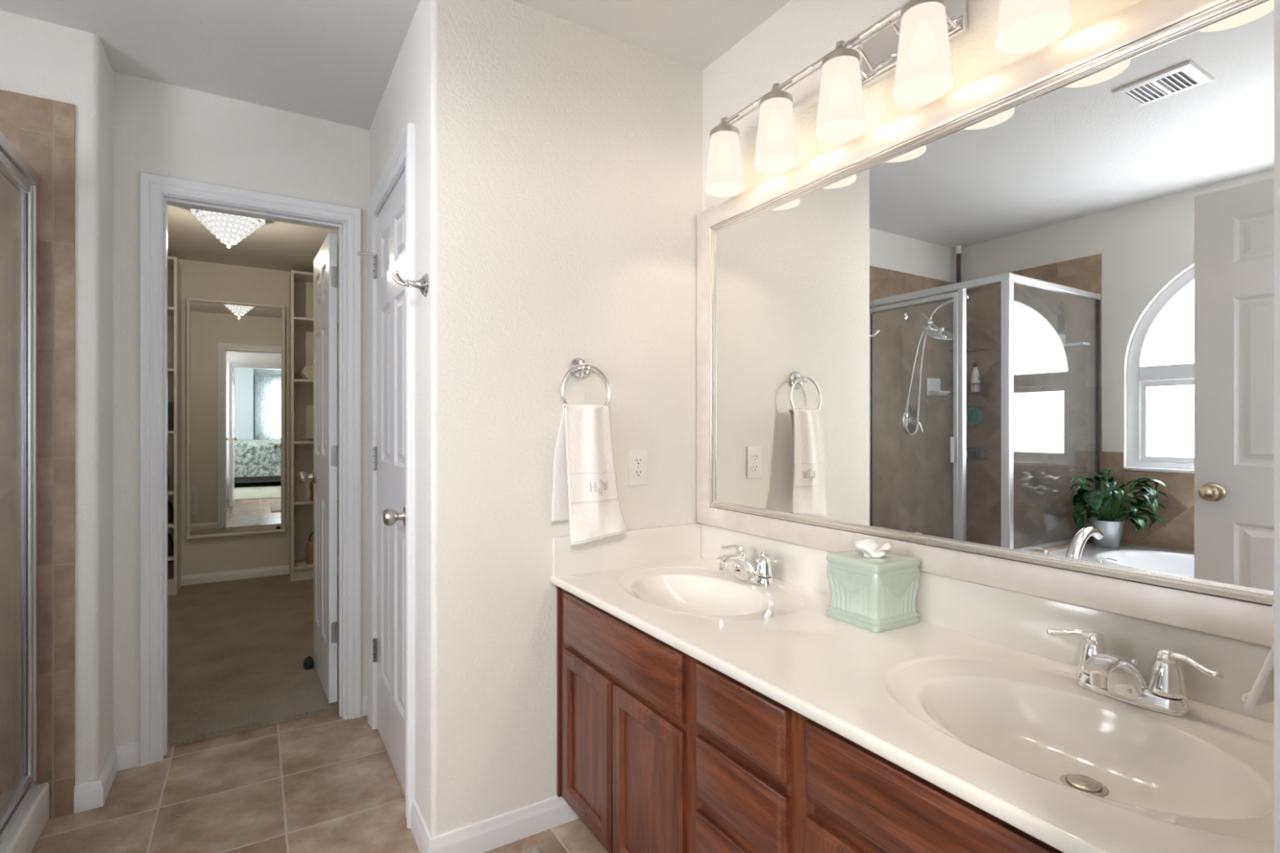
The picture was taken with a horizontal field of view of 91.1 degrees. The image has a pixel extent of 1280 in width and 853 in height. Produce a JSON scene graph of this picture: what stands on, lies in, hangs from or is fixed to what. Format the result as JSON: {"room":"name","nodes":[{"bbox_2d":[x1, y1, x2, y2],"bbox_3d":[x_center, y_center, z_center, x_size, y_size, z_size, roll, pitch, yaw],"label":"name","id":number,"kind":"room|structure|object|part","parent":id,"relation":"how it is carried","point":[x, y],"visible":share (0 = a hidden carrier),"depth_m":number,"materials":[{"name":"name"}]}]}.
{"room":"bathroom","nodes":[
{"label":"bathroom","id":0,"kind":"room"},
{"bbox_2d":[0,9,113,785],"bbox_3d":[-2.286,-0.020,1.841,1.130,2.440,0.350,0,0,-32],"label":"wall","id":1,"kind":"structure","parent":0,"point":[38,58],"depth_m":1.98,"materials":[{"name":"paint"}]},
{"bbox_2d":[0,88,75,819],"bbox_3d":[-2.212,0.100,1.676,1.063,2.200,0.010,0,0,-32],"label":"shower tile","id":2,"kind":"structure","parent":1,"relation":"attached to","point":[42,130],"depth_m":1.92,"materials":[{"name":"brown tile"}]},
{"bbox_2d":[74,741,139,813],"bbox_3d":[-1.765,1.159,2.089,0.075,0.082,0.276,0,0,-18],"label":"baseboard","id":3,"kind":"structure","parent":1,"relation":"attached to","point":[91,795],"depth_m":2.04,"materials":[{"name":"white paint"}]},
{"bbox_2d":[177,258,290,575],"bbox_3d":[-3.039,-0.020,4.952,2.600,2.440,0.120,0,0,-32],"label":"wall","id":4,"kind":"structure","parent":0,"point":[199,279],"depth_m":4.82,"materials":[{"name":"paint"}]},
{"bbox_2d":[181,564,288,585],"bbox_3d":[-3.102,1.143,4.835,0.710,0.070,0.013,0,0,-32],"label":"baseboard","id":5,"kind":"structure","parent":4,"relation":"attached to","point":[280,570],"depth_m":4.82,"materials":[{"name":"white paint"}]},
{"bbox_2d":[186,297,284,539],"bbox_3d":[-3.088,-0.059,4.819,0.636,1.790,0.031,0,0,-32],"label":"mirror","id":6,"kind":"object","parent":4,"relation":"attached to","point":[235,351],"visible":1,"depth_m":4.81,"materials":[{"name":"beige mirror"}]},
{"bbox_2d":[113,71,369,746],"bbox_3d":[-1.134,-0.020,2.689,1.720,2.440,0.110,0,0,-32],"label":"wall","id":7,"kind":"structure","parent":0,"point":[160,128],"depth_m":2.27,"materials":[{"name":"paint"}]},
{"bbox_2d":[139,171,361,766],"bbox_3d":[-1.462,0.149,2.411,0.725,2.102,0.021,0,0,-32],"label":"trim","id":8,"kind":"structure","parent":7,"relation":"attached to","point":[153,186],"depth_m":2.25,"materials":[{"name":"white paint"}]},
{"bbox_2d":[297,232,338,703],"bbox_3d":[-1.449,0.175,2.886,0.178,1.990,0.554,0,0,-34],"label":"door","id":9,"kind":"structure","parent":7,"relation":"in","point":[324,476],"depth_m":2.76,"materials":[{"name":"white paint"}]},
{"bbox_3d":[-1.614,0.245,3.039,0.073,0.067,0.067,0,0,-34],"label":"knob","id":10,"kind":"part","parent":9,"relation":"part of","materials":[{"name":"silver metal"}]},
{"bbox_2d":[361,694,367,716],"bbox_3d":[-1.142,1.159,2.612,0.033,0.082,0.013,0,0,-32],"label":"baseboard","id":11,"kind":"structure","parent":7,"relation":"attached to","point":[364,698],"depth_m":2.60,"materials":[{"name":"white paint"}]},
{"bbox_2d":[31,573,608,852],"bbox_3d":[-1.648,1.219,2.426,3.130,0.082,5.880,0,0,-32],"label":"floor","id":12,"kind":"structure","parent":0,"point":[326,783],"depth_m":2.23,"materials":[{"name":"tile"}]},
{"bbox_2d":[0,782,48,852],"bbox_3d":[-1.992,1.141,1.265,1.008,0.118,0.920,0,0,-32],"label":"shower pan","id":13,"kind":"object","parent":12,"relation":"on","point":[25,831],"visible":0.62,"depth_m":1.77,"materials":[{"name":"white"}]},
{"bbox_2d":[0,129,39,844],"bbox_3d":[-1.999,0.159,1.280,1.010,1.847,0.886,0,0,-32],"label":"shower enclosure","id":14,"kind":"object","parent":13,"relation":"on","point":[13,164],"visible":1,"depth_m":1.85,"materials":[{"name":"silver metal"}]},
{"bbox_3d":[-1.672,-0.707,1.625,0.022,0.027,0.534,0,0,-32],"label":"door rail","id":15,"kind":"part","parent":14,"relation":"part of","materials":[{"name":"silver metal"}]},
{"bbox_3d":[-1.672,1.042,1.625,0.022,0.024,0.534,0,0,-32],"label":"door rail","id":16,"kind":"part","parent":14,"relation":"part of","materials":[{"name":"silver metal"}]},
{"bbox_3d":[-1.613,1.071,1.529,0.032,0.022,0.819,0,0,-32],"label":"sill rail","id":17,"kind":"part","parent":14,"relation":"part of","materials":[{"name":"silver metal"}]},
{"bbox_3d":[-1.608,-0.746,1.520,0.036,0.038,0.884,0,0,-32],"label":"header rail","id":18,"kind":"part","parent":14,"relation":"part of","materials":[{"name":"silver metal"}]},
{"bbox_2d":[167,256,181,595],"bbox_3d":[-3.620,-0.004,4.338,0.708,2.362,0.302,0,0,-32],"label":"shelf unit","id":19,"kind":"object","parent":12,"relation":"on","point":[174,267],"visible":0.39,"depth_m":4.52,"materials":[{"name":"beige laminate"}]},
{"bbox_2d":[167,468,169,489],"bbox_3d":[-3.441,0.337,4.459,0.160,0.235,0.100,0,0,-32],"label":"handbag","id":20,"kind":"object","parent":19,"relation":"on","point":[168,481],"visible":0.06,"depth_m":4.48,"materials":[{"name":"brown"}]},
{"bbox_2d":[167,402,173,431],"bbox_3d":[-3.457,-0.070,4.461,0.255,0.200,0.180,0,0,-32],"label":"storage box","id":21,"kind":"object","parent":19,"relation":"on","point":[170,405],"visible":0.1,"depth_m":4.44,"materials":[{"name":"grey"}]},
{"bbox_2d":[167,533,173,555],"bbox_3d":[-3.420,0.817,4.425,0.220,0.195,0.130,0,0,-32],"label":"handbag","id":22,"kind":"object","parent":19,"relation":"on","point":[170,541],"visible":0.06,"depth_m":4.44,"materials":[{"name":"grey leather"}]},
{"bbox_2d":[167,500,173,523],"bbox_3d":[-3.428,0.584,4.420,0.240,0.200,0.140,0,0,-32],"label":"handbag","id":23,"kind":"object","parent":19,"relation":"on","point":[170,508],"visible":0.06,"depth_m":4.44,"materials":[{"name":"grey leather"}]},
{"bbox_2d":[167,560,173,579],"bbox_3d":[-3.421,1.014,4.441,0.215,0.118,0.170,0,0,-32],"label":"shoe box","id":24,"kind":"object","parent":19,"relation":"on","point":[170,563],"visible":0.2,"depth_m":4.42,"materials":[{"name":"brown"}]},
{"bbox_3d":[-3.619,-1.176,4.337,0.672,0.018,0.294,0,0,-32],"label":"shelf","id":25,"kind":"part","parent":19,"relation":"part of","materials":[{"name":"beige laminate"}]},
{"bbox_3d":[-3.619,-0.826,4.337,0.672,0.018,0.294,0,0,-32],"label":"shelf","id":26,"kind":"part","parent":19,"relation":"part of","materials":[{"name":"beige laminate"}]},
{"bbox_3d":[-3.619,-0.396,4.337,0.672,0.018,0.294,0,0,-32],"label":"shelf","id":27,"kind":"part","parent":19,"relation":"part of","materials":[{"name":"beige laminate"}]},
{"bbox_3d":[-3.619,0.464,4.337,0.672,0.018,0.294,0,0,-32],"label":"shelf","id":28,"kind":"part","parent":19,"relation":"part of","materials":[{"name":"beige laminate"}]},
{"bbox_3d":[-3.619,0.694,4.337,0.672,0.018,0.294,0,0,-32],"label":"shelf","id":29,"kind":"part","parent":19,"relation":"part of","materials":[{"name":"beige laminate"}]},
{"bbox_3d":[-3.619,0.924,4.337,0.672,0.018,0.294,0,0,-32],"label":"shelf","id":30,"kind":"part","parent":19,"relation":"part of","materials":[{"name":"beige laminate"}]},
{"bbox_3d":[-3.619,1.082,4.337,0.672,0.018,0.294,0,0,-32],"label":"shelf","id":31,"kind":"part","parent":19,"relation":"part of","materials":[{"name":"beige laminate"}]},
{"bbox_3d":[-3.697,-0.004,4.464,0.672,2.362,0.006,0,0,-32],"label":"panel","id":32,"kind":"part","parent":19,"relation":"part of","materials":[{"name":"beige laminate"}]},
{"bbox_3d":[-3.326,-0.004,4.519,0.018,2.362,0.302,0,0,-32],"label":"panel","id":33,"kind":"part","parent":19,"relation":"part of","materials":[{"name":"beige laminate"}]},
{"bbox_2d":[303,656,314,669],"bbox_3d":[-1.615,1.149,3.062,0.046,0.057,0.046,0,0,-32],"label":"door stop","id":34,"kind":"object","parent":12,"relation":"on","point":[308,661],"visible":1,"depth_m":3.05,"materials":[{"name":"black rubber"}]},
{"bbox_2d":[288,270,338,582],"bbox_3d":[-2.402,-0.004,5.086,0.753,2.362,0.302,0,0,-32],"label":"shelf unit","id":35,"kind":"object","parent":12,"relation":"on","point":[300,283],"visible":0.38,"depth_m":5.04,"materials":[{"name":"beige laminate"}]},
{"bbox_3d":[-2.715,-0.004,4.894,0.018,2.362,0.302,0,0,-32],"label":"panel","id":36,"kind":"part","parent":35,"relation":"part of","materials":[{"name":"beige laminate"}]},
{"bbox_3d":[-2.401,-1.176,5.084,0.717,0.018,0.294,0,0,-32],"label":"shelf","id":37,"kind":"part","parent":35,"relation":"part of","materials":[{"name":"beige laminate"}]},
{"bbox_2d":[301,365,313,379],"bbox_3d":[-2.598,-0.421,4.950,0.126,0.116,0.204,0,0,-32],"label":"rolled towel","id":38,"kind":"object","parent":35,"relation":"on","point":[307,373],"visible":0.64,"depth_m":4.86,"materials":[{"name":"beige fabric"}]},
{"bbox_2d":[301,437,313,440],"bbox_3d":[-2.547,0.101,4.914,0.200,0.022,0.200,0,0,-32],"label":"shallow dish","id":39,"kind":"object","parent":35,"relation":"on","point":[306,438],"visible":0.34,"depth_m":4.86,"materials":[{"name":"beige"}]},
{"bbox_2d":[306,532,313,564],"bbox_3d":[-2.563,0.950,4.950,0.125,0.246,0.080,0,0,-32],"label":"handbag","id":40,"kind":"object","parent":35,"relation":"on","point":[309,548],"visible":0.46,"depth_m":4.91,"materials":[{"name":"brown leather"}]},
{"bbox_2d":[309,480,313,501],"bbox_3d":[-2.530,0.501,4.886,0.080,0.152,0.205,0,0,-32],"label":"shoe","id":41,"kind":"object","parent":35,"relation":"on","point":[311,484],"visible":0.3,"depth_m":4.89,"materials":[{"name":"brown leather"}]},
{"bbox_3d":[-2.401,-0.826,5.084,0.717,0.018,0.294,0,0,-32],"label":"shelf","id":42,"kind":"part","parent":35,"relation":"part of","materials":[{"name":"beige laminate"}]},
{"bbox_3d":[-2.401,-0.353,5.084,0.717,0.018,0.294,0,0,-32],"label":"shelf","id":43,"kind":"part","parent":35,"relation":"part of","materials":[{"name":"beige laminate"}]},
{"bbox_3d":[-2.401,0.121,5.084,0.717,0.018,0.294,0,0,-32],"label":"shelf","id":44,"kind":"part","parent":35,"relation":"part of","materials":[{"name":"beige laminate"}]},
{"bbox_3d":[-2.401,0.587,5.084,0.717,0.018,0.294,0,0,-32],"label":"shelf","id":45,"kind":"part","parent":35,"relation":"part of","materials":[{"name":"beige laminate"}]},
{"bbox_3d":[-2.401,1.082,5.084,0.717,0.018,0.294,0,0,-32],"label":"shelf","id":46,"kind":"part","parent":35,"relation":"part of","materials":[{"name":"beige laminate"}]},
{"bbox_2d":[523,847,543,852],"bbox_3d":[-0.293,1.183,1.319,0.504,0.030,0.759,0,0,-32],"label":"bath rug","id":47,"kind":"object","parent":12,"relation":"on","point":[538,850],"visible":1,"depth_m":1.73,"materials":[{"name":"white fabric"}]},
{"bbox_2d":[556,586,1063,852],"bbox_3d":[0.407,0.836,1.336,0.558,0.729,1.646,0,0,-32],"label":"vanity cabinet","id":48,"kind":"object","parent":12,"relation":"on","point":[660,749],"visible":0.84,"depth_m":1.25,"materials":[{"name":"brown wood"}]},
{"bbox_3d":[-0.142,0.870,1.729,0.005,0.340,0.192,0,0,-32],"label":"door panel","id":49,"kind":"part","parent":48,"relation":"part of","materials":[{"name":"brown wood"}]},
{"bbox_3d":[-0.147,0.870,1.726,0.019,0.436,0.288,0,0,-32],"label":"door","id":50,"kind":"part","parent":48,"relation":"part of","materials":[{"name":"brown wood"}]},
{"bbox_3d":[-0.048,1.093,1.601,0.018,0.037,0.580,0,0,-32],"label":"rail","id":51,"kind":"part","parent":48,"relation":"part of","materials":[{"name":"brown wood"}]},
{"bbox_3d":[-0.067,0.562,1.594,0.019,0.148,0.597,0,0,-32],"label":"false drawer","id":52,"kind":"part","parent":48,"relation":"part of","materials":[{"name":"brown wood"}]},
{"bbox_3d":[-0.048,0.485,1.601,0.018,0.029,0.580,0,0,-32],"label":"rail","id":53,"kind":"part","parent":48,"relation":"part of","materials":[{"name":"brown wood"}]},
{"bbox_3d":[-0.048,0.642,1.601,0.018,0.036,0.580,0,0,-32],"label":"rail","id":54,"kind":"part","parent":48,"relation":"part of","materials":[{"name":"brown wood"}]},
{"bbox_3d":[0.019,0.870,1.468,0.005,0.340,0.202,0,0,-32],"label":"door panel","id":55,"kind":"part","parent":48,"relation":"part of","materials":[{"name":"brown wood"}]},
{"bbox_3d":[0.013,0.870,1.464,0.019,0.436,0.298,0,0,-32],"label":"door","id":56,"kind":"part","parent":48,"relation":"part of","materials":[{"name":"brown wood"}]},
{"bbox_3d":[0.183,0.855,1.187,0.019,0.126,0.258,0,0,-32],"label":"drawer","id":57,"kind":"part","parent":48,"relation":"part of","materials":[{"name":"brown wood"}]},
{"bbox_3d":[0.200,0.778,1.197,0.018,0.043,0.240,0,0,-32],"label":"rail","id":58,"kind":"part","parent":48,"relation":"part of","materials":[{"name":"brown wood"}]},
{"bbox_3d":[0.183,0.702,1.187,0.019,0.128,0.258,0,0,-32],"label":"drawer","id":59,"kind":"part","parent":48,"relation":"part of","materials":[{"name":"brown wood"}]},
{"bbox_3d":[0.183,0.551,1.187,0.019,0.126,0.258,0,0,-32],"label":"drawer","id":60,"kind":"part","parent":48,"relation":"part of","materials":[{"name":"brown wood"}]},
{"bbox_3d":[0.200,0.485,1.197,0.018,0.029,0.240,0,0,-32],"label":"rail","id":61,"kind":"part","parent":48,"relation":"part of","materials":[{"name":"brown wood"}]},
{"bbox_3d":[0.200,0.627,1.197,0.018,0.042,0.240,0,0,-32],"label":"rail","id":62,"kind":"part","parent":48,"relation":"part of","materials":[{"name":"brown wood"}]},
{"bbox_3d":[0.350,0.866,0.915,0.019,0.444,0.290,0,0,-32],"label":"door","id":63,"kind":"part","parent":48,"relation":"part of","materials":[{"name":"brown wood"}]},
{"bbox_3d":[0.446,0.632,0.797,0.018,0.056,0.572,0,0,-32],"label":"rail","id":64,"kind":"part","parent":48,"relation":"part of","materials":[{"name":"brown wood"}]},
{"bbox_2d":[550,523,1274,852],"bbox_3d":[0.405,0.445,1.335,0.572,0.222,1.648,0,0,-32],"label":"countertop","id":65,"kind":"structure","parent":48,"relation":"on","point":[975,699],"depth_m":1.08,"materials":[{"name":"white stone"}]},
{"bbox_2d":[715,544,779,586],"bbox_3d":[0.318,0.404,1.836,0.179,0.097,0.179,0,0,13],"label":"sink faucet","id":66,"kind":"object","parent":65,"relation":"on","point":[744,570],"visible":1,"depth_m":1.79,"materials":[{"name":"silver metal"}]},
{"bbox_3d":[0.285,0.370,1.908,0.029,0.029,0.086,0,0,-41],"label":"lever","id":67,"kind":"part","parent":66,"relation":"part of","materials":[{"name":"silver metal"}]},
{"bbox_3d":[0.285,0.407,1.815,0.148,0.083,0.064,0,0,-32],"label":"spout","id":68,"kind":"part","parent":66,"relation":"part of","materials":[{"name":"silver metal"}]},
{"bbox_3d":[0.303,0.397,1.886,0.050,0.057,0.050,0,0,-32],"label":"handle","id":69,"kind":"part","parent":66,"relation":"part of","materials":[{"name":"silver metal"}]},
{"bbox_3d":[0.356,0.397,1.799,0.050,0.057,0.050,0,0,-32],"label":"handle","id":70,"kind":"part","parent":66,"relation":"part of","materials":[{"name":"silver metal"}]},
{"bbox_3d":[0.367,0.370,1.773,0.029,0.029,0.086,0,0,-23],"label":"lever","id":71,"kind":"part","parent":66,"relation":"part of","materials":[{"name":"silver metal"}]},
{"bbox_2d":[826,549,919,632],"bbox_3d":[0.540,0.374,1.460,0.155,0.148,0.155,0,0,-30],"label":"tissue box cover","id":72,"kind":"object","parent":65,"relation":"on","point":[875,595],"visible":0.99,"depth_m":1.41,"materials":[{"name":"green ceramic"}]},
{"bbox_2d":[853,539,891,558],"bbox_3d":[0.546,0.288,1.455,0.042,0.046,0.105,0,0,-32],"label":"tissue","id":73,"kind":"object","parent":72,"relation":"in","point":[868,548],"visible":0.87,"depth_m":1.46,"materials":[{"name":"white paper"}]},
{"bbox_2d":[1046,628,1223,716],"bbox_3d":[0.806,0.404,1.041,0.179,0.097,0.179,0,0,13],"label":"sink faucet","id":74,"kind":"object","parent":65,"relation":"on","point":[1103,673],"visible":1,"depth_m":1.00,"materials":[{"name":"silver metal"}]},
{"bbox_3d":[0.772,0.370,1.113,0.029,0.029,0.086,0,0,-41],"label":"lever","id":75,"kind":"part","parent":74,"relation":"part of","materials":[{"name":"silver metal"}]},
{"bbox_3d":[0.791,0.397,1.092,0.050,0.057,0.050,0,0,-32],"label":"handle","id":76,"kind":"part","parent":74,"relation":"part of","materials":[{"name":"silver metal"}]},
{"bbox_3d":[0.772,0.407,1.021,0.148,0.083,0.064,0,0,-32],"label":"spout","id":77,"kind":"part","parent":74,"relation":"part of","materials":[{"name":"silver metal"}]},
{"bbox_3d":[0.834,0.412,1.059,0.014,0.044,0.014,0,0,-32],"label":"lift rod","id":78,"kind":"part","parent":74,"relation":"part of","materials":[{"name":"silver metal"}]},
{"bbox_3d":[0.844,0.397,1.005,0.050,0.057,0.050,0,0,-32],"label":"handle","id":79,"kind":"part","parent":74,"relation":"part of","materials":[{"name":"silver metal"}]},
{"bbox_3d":[0.855,0.370,0.979,0.029,0.029,0.086,0,0,-23],"label":"lever","id":80,"kind":"part","parent":74,"relation":"part of","materials":[{"name":"silver metal"}]},
{"bbox_3d":[0.429,0.551,0.787,0.019,0.126,0.592,0,0,-32],"label":"false drawer","id":81,"kind":"part","parent":48,"relation":"part of","materials":[{"name":"brown wood"}]},
{"bbox_3d":[0.446,0.485,0.797,0.018,0.029,0.572,0,0,-32],"label":"rail","id":82,"kind":"part","parent":48,"relation":"part of","materials":[{"name":"brown wood"}]},
{"bbox_2d":[0,0,791,272],"bbox_3d":[-1.648,-1.280,2.426,3.130,0.080,5.880,0,0,-32],"label":"ceiling","id":83,"kind":"structure","parent":0,"point":[333,60],"depth_m":2.03,"materials":[{"name":"paint"}]},
{"bbox_2d":[190,208,266,247],"bbox_3d":[-2.356,-1.133,3.599,0.362,0.214,0.364,0,0,3],"label":"crystal ceiling light","id":84,"kind":"object","parent":83,"relation":"attached to","point":[233,228],"visible":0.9,"depth_m":3.54,"materials":[{"name":"clear glass"}]},
{"bbox_2d":[369,0,702,838],"bbox_3d":[-0.456,-0.020,2.407,0.920,2.440,1.080,0,0,-32],"label":"wall","id":85,"kind":"structure","parent":0,"point":[558,162],"depth_m":1.84,"materials":[{"name":"paint"}]},
{"bbox_2d":[357,168,405,795],"bbox_3d":[-0.901,0.179,2.223,0.108,2.018,0.664,0,0,-32],"label":"door","id":86,"kind":"structure","parent":85,"relation":"in","point":[389,455],"depth_m":2.21,"materials":[{"name":"white paint"}]},
{"bbox_3d":[-0.768,0.283,1.974,0.073,0.067,0.067,0,0,-32],"label":"knob","id":87,"kind":"part","parent":86,"relation":"part of","materials":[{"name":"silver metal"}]},
{"bbox_2d":[367,122,414,828],"bbox_3d":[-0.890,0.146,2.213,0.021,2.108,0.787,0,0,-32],"label":"trim","id":88,"kind":"structure","parent":85,"relation":"attached to","point":[403,153],"depth_m":1.89,"materials":[{"name":"white paint"}]},
{"bbox_2d":[391,270,429,297],"bbox_3d":[-0.633,-0.394,1.729,0.089,0.064,0.064,0,0,-32],"label":"robe hook","id":89,"kind":"object","parent":85,"relation":"attached to","point":[423,284],"visible":1,"depth_m":1.73,"materials":[{"name":"silver metal"}]},
{"bbox_2d":[410,795,578,852],"bbox_3d":[-0.437,1.159,1.900,0.449,0.082,0.221,0,0,-32],"label":"baseboard","id":90,"kind":"structure","parent":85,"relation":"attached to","point":[496,832],"depth_m":1.80,"materials":[{"name":"white paint"}]},
{"bbox_2d":[560,357,610,405],"bbox_3d":[-0.173,-0.119,1.911,0.164,0.186,0.060,0,0,-32],"label":"towel ring","id":91,"kind":"object","parent":85,"relation":"attached to","point":[579,368],"visible":0.95,"depth_m":1.92,"materials":[{"name":"silver metal"}]},
{"bbox_2d":[551,403,626,546],"bbox_3d":[-0.149,0.139,1.881,0.224,0.415,0.083,0,0,-32],"label":"hand towel","id":92,"kind":"object","parent":91,"relation":"hanging from","point":[585,492],"visible":1,"depth_m":1.86,"materials":[{"name":"white fabric"}]},
{"bbox_2d":[627,448,647,485],"bbox_3d":[-0.006,0.132,2.045,0.072,0.120,0.007,0,0,-32],"label":"wall outlet","id":93,"kind":"object","parent":85,"relation":"attached to","point":[637,458],"visible":1,"depth_m":2.04,"materials":[{"name":"white plastic"}]},
{"bbox_2d":[634,468,642,477],"bbox_3d":[-0.005,0.151,2.043,0.033,0.028,0.003,0,0,-32],"label":"socket","id":94,"kind":"object","parent":93,"relation":"attached to","point":[637,472],"depth_m":2.04,"materials":[{"name":"white plastic"}]},
{"bbox_2d":[634,457,642,465],"bbox_3d":[-0.005,0.113,2.043,0.033,0.028,0.003,0,0,-32],"label":"socket","id":95,"kind":"object","parent":93,"relation":"attached to","point":[637,460],"depth_m":2.04,"materials":[{"name":"white plastic"}]},
{"bbox_2d":[702,0,1142,211],"bbox_3d":[0.708,-0.020,1.485,0.100,2.440,1.810,0,0,-32],"label":"wall","id":96,"kind":"structure","parent":0,"point":[801,33],"depth_m":1.76,"materials":[{"name":"paint"}]},
{"bbox_2d":[704,0,1071,196],"bbox_3d":[0.569,-0.846,1.435,0.189,0.272,1.211,0,0,-32],"label":"vanity light","id":97,"kind":"object","parent":96,"relation":"attached to","point":[914,45],"visible":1,"depth_m":1.46,"materials":[{"name":"white glass"}]},
{"bbox_3d":[0.253,-0.791,1.882,0.118,0.162,0.118,0,0,-32],"label":"lamp shade","id":98,"kind":"part","parent":97,"relation":"part of","materials":[{"name":"white glass"}]},
{"bbox_3d":[0.367,-0.791,1.695,0.118,0.162,0.118,0,0,-32],"label":"lamp shade","id":99,"kind":"part","parent":97,"relation":"part of","materials":[{"name":"white glass"}]},
{"bbox_3d":[0.482,-0.791,1.509,0.118,0.162,0.118,0,0,-32],"label":"lamp shade","id":100,"kind":"part","parent":97,"relation":"part of","materials":[{"name":"white glass"}]},
{"bbox_3d":[0.532,-0.908,1.535,0.118,0.051,0.007,0,0,-32],"label":"arm","id":101,"kind":"part","parent":97,"relation":"part of","materials":[{"name":"silver metal"}]},
{"bbox_3d":[0.584,-0.908,1.450,0.118,0.051,0.007,0,0,-32],"label":"arm","id":102,"kind":"part","parent":97,"relation":"part of","materials":[{"name":"silver metal"}]},
{"bbox_3d":[0.640,-0.922,1.482,0.018,0.120,0.267,0,0,-32],"label":"plate","id":103,"kind":"part","parent":97,"relation":"part of","materials":[{"name":"silver metal"}]},
{"bbox_3d":[0.596,-0.791,1.323,0.118,0.162,0.118,0,0,-32],"label":"lamp shade","id":104,"kind":"part","parent":97,"relation":"part of","materials":[{"name":"white glass"}]},
{"bbox_3d":[0.710,-0.791,1.137,0.118,0.162,0.118,0,0,-32],"label":"lamp shade","id":105,"kind":"part","parent":97,"relation":"part of","materials":[{"name":"white glass"}]},
{"bbox_2d":[696,0,1274,648],"bbox_3d":[0.635,-0.200,1.474,0.034,1.064,1.636,0,0,-32],"label":"vanity mirror","id":106,"kind":"object","parent":96,"relation":"attached to","point":[1013,331],"visible":0.97,"depth_m":1.24,"materials":[{"name":"silver metal"}]},
{"bbox_2d":[701,524,1274,724],"bbox_3d":[0.641,0.392,1.478,0.020,0.116,1.646,0,0,-32],"label":"backsplash","id":107,"kind":"structure","parent":96,"relation":"attached to","point":[1020,621],"depth_m":1.22,"materials":[{"name":"white stone"}]},
{"bbox_3d":[-0.181,-0.020,-0.058,3.030,2.440,0.110,0,0,-32],"label":"wall","id":108,"kind":"structure","parent":0,"visible":0},
{"bbox_2d":[1274,0,1279,852],"bbox_3d":[0.035,0.146,0.153,0.896,2.108,0.023,0,0,-32],"label":"trim","id":109,"kind":"structure","parent":108,"relation":"attached to","point":[1277,2],"depth_m":0.35,"materials":[{"name":"white paint"}]},
{"bbox_3d":[0.741,-0.119,0.608,0.164,0.186,0.060,0,0,-32],"label":"towel ring","id":110,"kind":"object","parent":108,"relation":"attached to","visible":0},
{"bbox_2d":[1241,592,1274,713],"bbox_3d":[0.711,0.119,0.651,0.224,0.376,0.089,0,0,-32],"label":"hand towel","id":111,"kind":"object","parent":110,"relation":"hanging from","point":[1262,691],"visible":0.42,"depth_m":0.62,"materials":[{"name":"white fabric"}]}
]}

